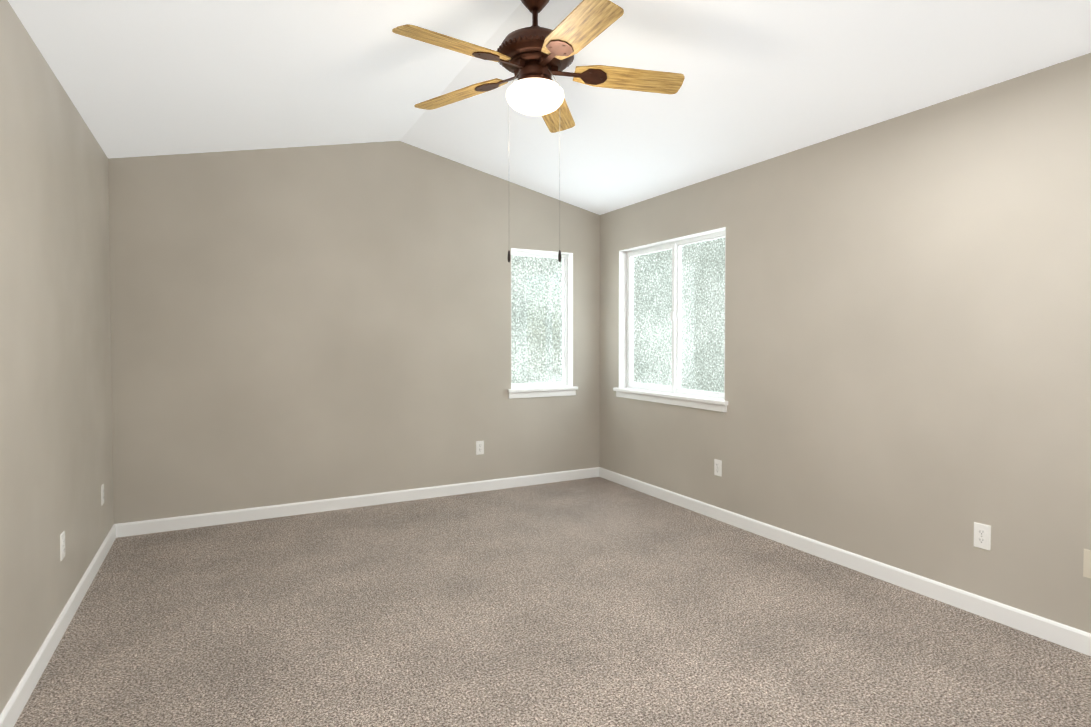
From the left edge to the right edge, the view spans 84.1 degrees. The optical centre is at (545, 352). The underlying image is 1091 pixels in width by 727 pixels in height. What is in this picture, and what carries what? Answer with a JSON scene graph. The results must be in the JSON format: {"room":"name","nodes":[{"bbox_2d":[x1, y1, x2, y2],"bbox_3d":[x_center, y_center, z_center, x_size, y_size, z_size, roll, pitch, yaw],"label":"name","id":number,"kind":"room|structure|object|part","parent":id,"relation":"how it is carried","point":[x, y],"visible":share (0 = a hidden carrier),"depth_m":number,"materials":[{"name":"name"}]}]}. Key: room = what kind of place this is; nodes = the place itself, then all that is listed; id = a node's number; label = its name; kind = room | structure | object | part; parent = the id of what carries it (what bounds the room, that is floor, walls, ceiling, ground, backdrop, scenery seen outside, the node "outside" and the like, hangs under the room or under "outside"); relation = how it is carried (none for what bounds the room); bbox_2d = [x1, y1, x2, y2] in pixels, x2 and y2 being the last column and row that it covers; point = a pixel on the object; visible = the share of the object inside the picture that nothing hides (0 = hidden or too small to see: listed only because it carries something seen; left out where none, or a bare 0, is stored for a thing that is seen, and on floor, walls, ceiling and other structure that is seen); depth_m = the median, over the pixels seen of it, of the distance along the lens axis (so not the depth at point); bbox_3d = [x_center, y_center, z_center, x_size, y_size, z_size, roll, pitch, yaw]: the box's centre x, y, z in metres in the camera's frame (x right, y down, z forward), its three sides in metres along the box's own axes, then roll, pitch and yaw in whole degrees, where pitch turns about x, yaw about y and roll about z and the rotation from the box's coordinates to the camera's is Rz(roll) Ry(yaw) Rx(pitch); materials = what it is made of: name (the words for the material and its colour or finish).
{"room":"empty bedroom","nodes":[
{"label":"empty bedroom","id":0,"kind":"room"},
{"bbox_2d":[0,0,113,713],"bbox_3d":[-1.617,0.021,1.519,0.150,2.460,5.600,-1,1,-28],"label":"wall","id":1,"kind":"structure","parent":0,"point":[56,455],"depth_m":2.47,"materials":[{"name":"beige paint"}]},
{"bbox_2d":[0,524,115,726],"bbox_3d":[-1.546,1.206,1.583,0.013,0.088,5.300,-1,1,-28],"label":"baseboard","id":2,"kind":"structure","parent":1,"relation":"attached to","point":[16,704],"depth_m":2.45,"materials":[{"name":"white paint"}]},
{"bbox_2d":[60,531,64,560],"bbox_3d":[-2.135,0.857,2.678,0.007,0.115,0.070,-1,1,-28],"label":"electrical outlet","id":3,"kind":"object","parent":1,"relation":"attached to","point":[62,545],"visible":1,"depth_m":2.66,"materials":[{"name":"white plastic"}]},
{"bbox_2d":[101,484,103,505],"bbox_3d":[-2.605,0.838,3.560,0.007,0.115,0.070,-1,1,-28],"label":"electrical outlet","id":4,"kind":"object","parent":1,"relation":"attached to","point":[102,494],"visible":1,"depth_m":3.54,"materials":[{"name":"white plastic"}]},
{"bbox_2d":[108,141,599,523],"bbox_3d":[-1.180,-0.239,4.834,3.740,2.840,0.150,-1,1,-28],"label":"wall","id":5,"kind":"structure","parent":0,"point":[300,324],"depth_m":4.50,"materials":[{"name":"beige paint"}]},
{"bbox_2d":[115,467,598,537],"bbox_3d":[-1.142,1.138,4.791,3.740,0.088,0.013,-1,1,-28],"label":"baseboard","id":6,"kind":"structure","parent":5,"relation":"attached to","point":[197,520],"depth_m":4.55,"materials":[{"name":"white paint"}]},
{"bbox_2d":[476,441,483,454],"bbox_3d":[-0.552,0.805,5.101,0.070,0.115,0.007,-1,1,-28],"label":"electrical outlet","id":7,"kind":"object","parent":5,"relation":"attached to","point":[479,447],"visible":1,"depth_m":5.10,"materials":[{"name":"white plastic"}]},
{"bbox_2d":[511,250,567,387],"bbox_3d":[-0.077,-0.292,5.463,0.620,1.220,0.055,-1,1,-28],"label":"window","id":8,"kind":"structure","parent":5,"relation":"in","point":[564,258],"depth_m":5.52,"materials":[{"name":"white plastic"}]},
{"bbox_2d":[511,248,572,388],"bbox_3d":[-0.044,-0.291,5.401,0.620,1.220,0.085,-1,1,-28],"label":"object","id":9,"kind":"object","parent":5,"relation":"attached to","point":[570,319],"visible":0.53,"depth_m":5.53,"materials":[{"name":"white paint"}]},
{"bbox_2d":[507,386,577,398],"bbox_3d":[-0.037,0.355,5.401,0.690,0.080,0.125,-1,1,-28],"label":"window sill","id":10,"kind":"structure","parent":5,"relation":"attached to","point":[529,392],"depth_m":5.36,"materials":[{"name":"white paint"}]},
{"bbox_2d":[8,0,1090,214],"bbox_3d":[0.100,-1.462,2.402,4.040,0.572,5.600,-1,1,-28],"label":"ceiling","id":11,"kind":"structure","parent":0,"point":[764,80],"depth_m":3.01,"materials":[{"name":"white paint"}]},
{"bbox_2d":[392,0,684,261],"bbox_3d":[-0.040,-1.004,2.647,1.288,1.229,1.260,-1,1,-28],"label":"ceiling fan","id":12,"kind":"object","parent":11,"relation":"hanging from","point":[534,57],"visible":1,"depth_m":2.60,"materials":[{"name":"brown wood"}]},
{"bbox_3d":[-0.322,-1.228,2.436,0.599,0.076,0.142,-1,2,-41],"label":"blade","id":13,"kind":"part","parent":12,"relation":"part of","materials":[{"name":"brown wood"}]},
{"bbox_3d":[-0.364,-1.237,2.868,0.599,0.076,0.142,1,1,31],"label":"blade","id":14,"kind":"part","parent":12,"relation":"part of","materials":[{"name":"brown wood"}]},
{"bbox_3d":[0.034,-1.241,3.040,0.142,0.076,0.599,0,1,13],"label":"blade","id":15,"kind":"part","parent":12,"relation":"part of","materials":[{"name":"brown wood"}]},
{"bbox_3d":[0.101,-1.226,2.342,0.142,0.076,0.599,-1,1,-23],"label":"blade","id":16,"kind":"part","parent":12,"relation":"part of","materials":[{"name":"brown wood"}]},
{"bbox_3d":[0.321,-1.234,2.716,0.599,0.076,0.142,0,1,-5],"label":"blade","id":17,"kind":"part","parent":12,"relation":"part of","materials":[{"name":"brown wood"}]},
{"bbox_2d":[14,477,1090,726],"bbox_3d":[0.100,1.291,2.460,4.040,0.120,5.600,-1,1,-28],"label":"floor","id":18,"kind":"structure","parent":0,"point":[596,601],"depth_m":2.64,"materials":[{"name":"carpet"}]},
{"bbox_2d":[599,53,1090,632],"bbox_3d":[1.817,-0.018,3.346,0.150,2.460,5.600,-1,1,-28],"label":"wall","id":19,"kind":"structure","parent":0,"point":[907,341],"depth_m":3.09,"materials":[{"name":"beige paint"}]},
{"bbox_2d":[613,387,727,411],"bbox_3d":[0.979,0.367,4.829,0.125,0.080,1.360,-1,1,-28],"label":"window sill","id":20,"kind":"structure","parent":19,"relation":"attached to","point":[706,403],"depth_m":4.70,"materials":[{"name":"white paint"}]},
{"bbox_2d":[619,227,725,400],"bbox_3d":[0.992,-0.279,4.822,0.085,1.220,1.290,-1,1,-28],"label":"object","id":21,"kind":"object","parent":19,"relation":"attached to","point":[622,318],"visible":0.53,"depth_m":5.38,"materials":[{"name":"white paint"}]},
{"bbox_2d":[627,230,724,398],"bbox_3d":[1.043,-0.279,4.849,0.079,1.220,1.290,-1,1,-28],"label":"window","id":22,"kind":"structure","parent":19,"relation":"in","point":[675,314],"depth_m":4.83,"materials":[{"name":"white plastic"}]},
{"bbox_2d":[714,459,721,476],"bbox_3d":[1.226,0.822,4.307,0.007,0.115,0.070,-1,1,-28],"label":"electrical outlet","id":23,"kind":"object","parent":19,"relation":"attached to","point":[717,467],"visible":1,"depth_m":4.30,"materials":[{"name":"white plastic"}]},
{"bbox_2d":[599,467,1090,655],"bbox_3d":[1.745,1.169,3.333,0.013,0.088,5.300,-1,1,-28],"label":"baseboard","id":24,"kind":"structure","parent":19,"relation":"attached to","point":[1075,639],"depth_m":3.18,"materials":[{"name":"white paint"}]},
{"bbox_2d":[974,522,990,550],"bbox_3d":[2.024,0.854,2.806,0.007,0.115,0.070,-1,1,-28],"label":"electrical outlet","id":25,"kind":"object","parent":19,"relation":"attached to","point":[982,536],"visible":1,"depth_m":2.80,"materials":[{"name":"white plastic"}]},
{"bbox_2d":[1083,549,1090,577],"bbox_3d":[2.217,0.861,2.445,0.007,0.115,0.070,-1,1,-28],"label":"outlet","id":26,"kind":"object","parent":19,"relation":"attached to","point":[1087,564],"visible":1,"depth_m":2.46,"materials":[{"name":"beige plastic"}]},
{"label":"outside","id":27,"kind":"structure","parent":0,"visible":0},
{"bbox_2d":[511,237,724,392],"bbox_3d":[-0.153,-1.052,4.004,10.790,7.500,10.350,-1,1,-28],"label":"window glass","id":28,"kind":"object","parent":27,"point":[651,302],"depth_m":10.05,"materials":[{"name":"clear glass"}]}
]}

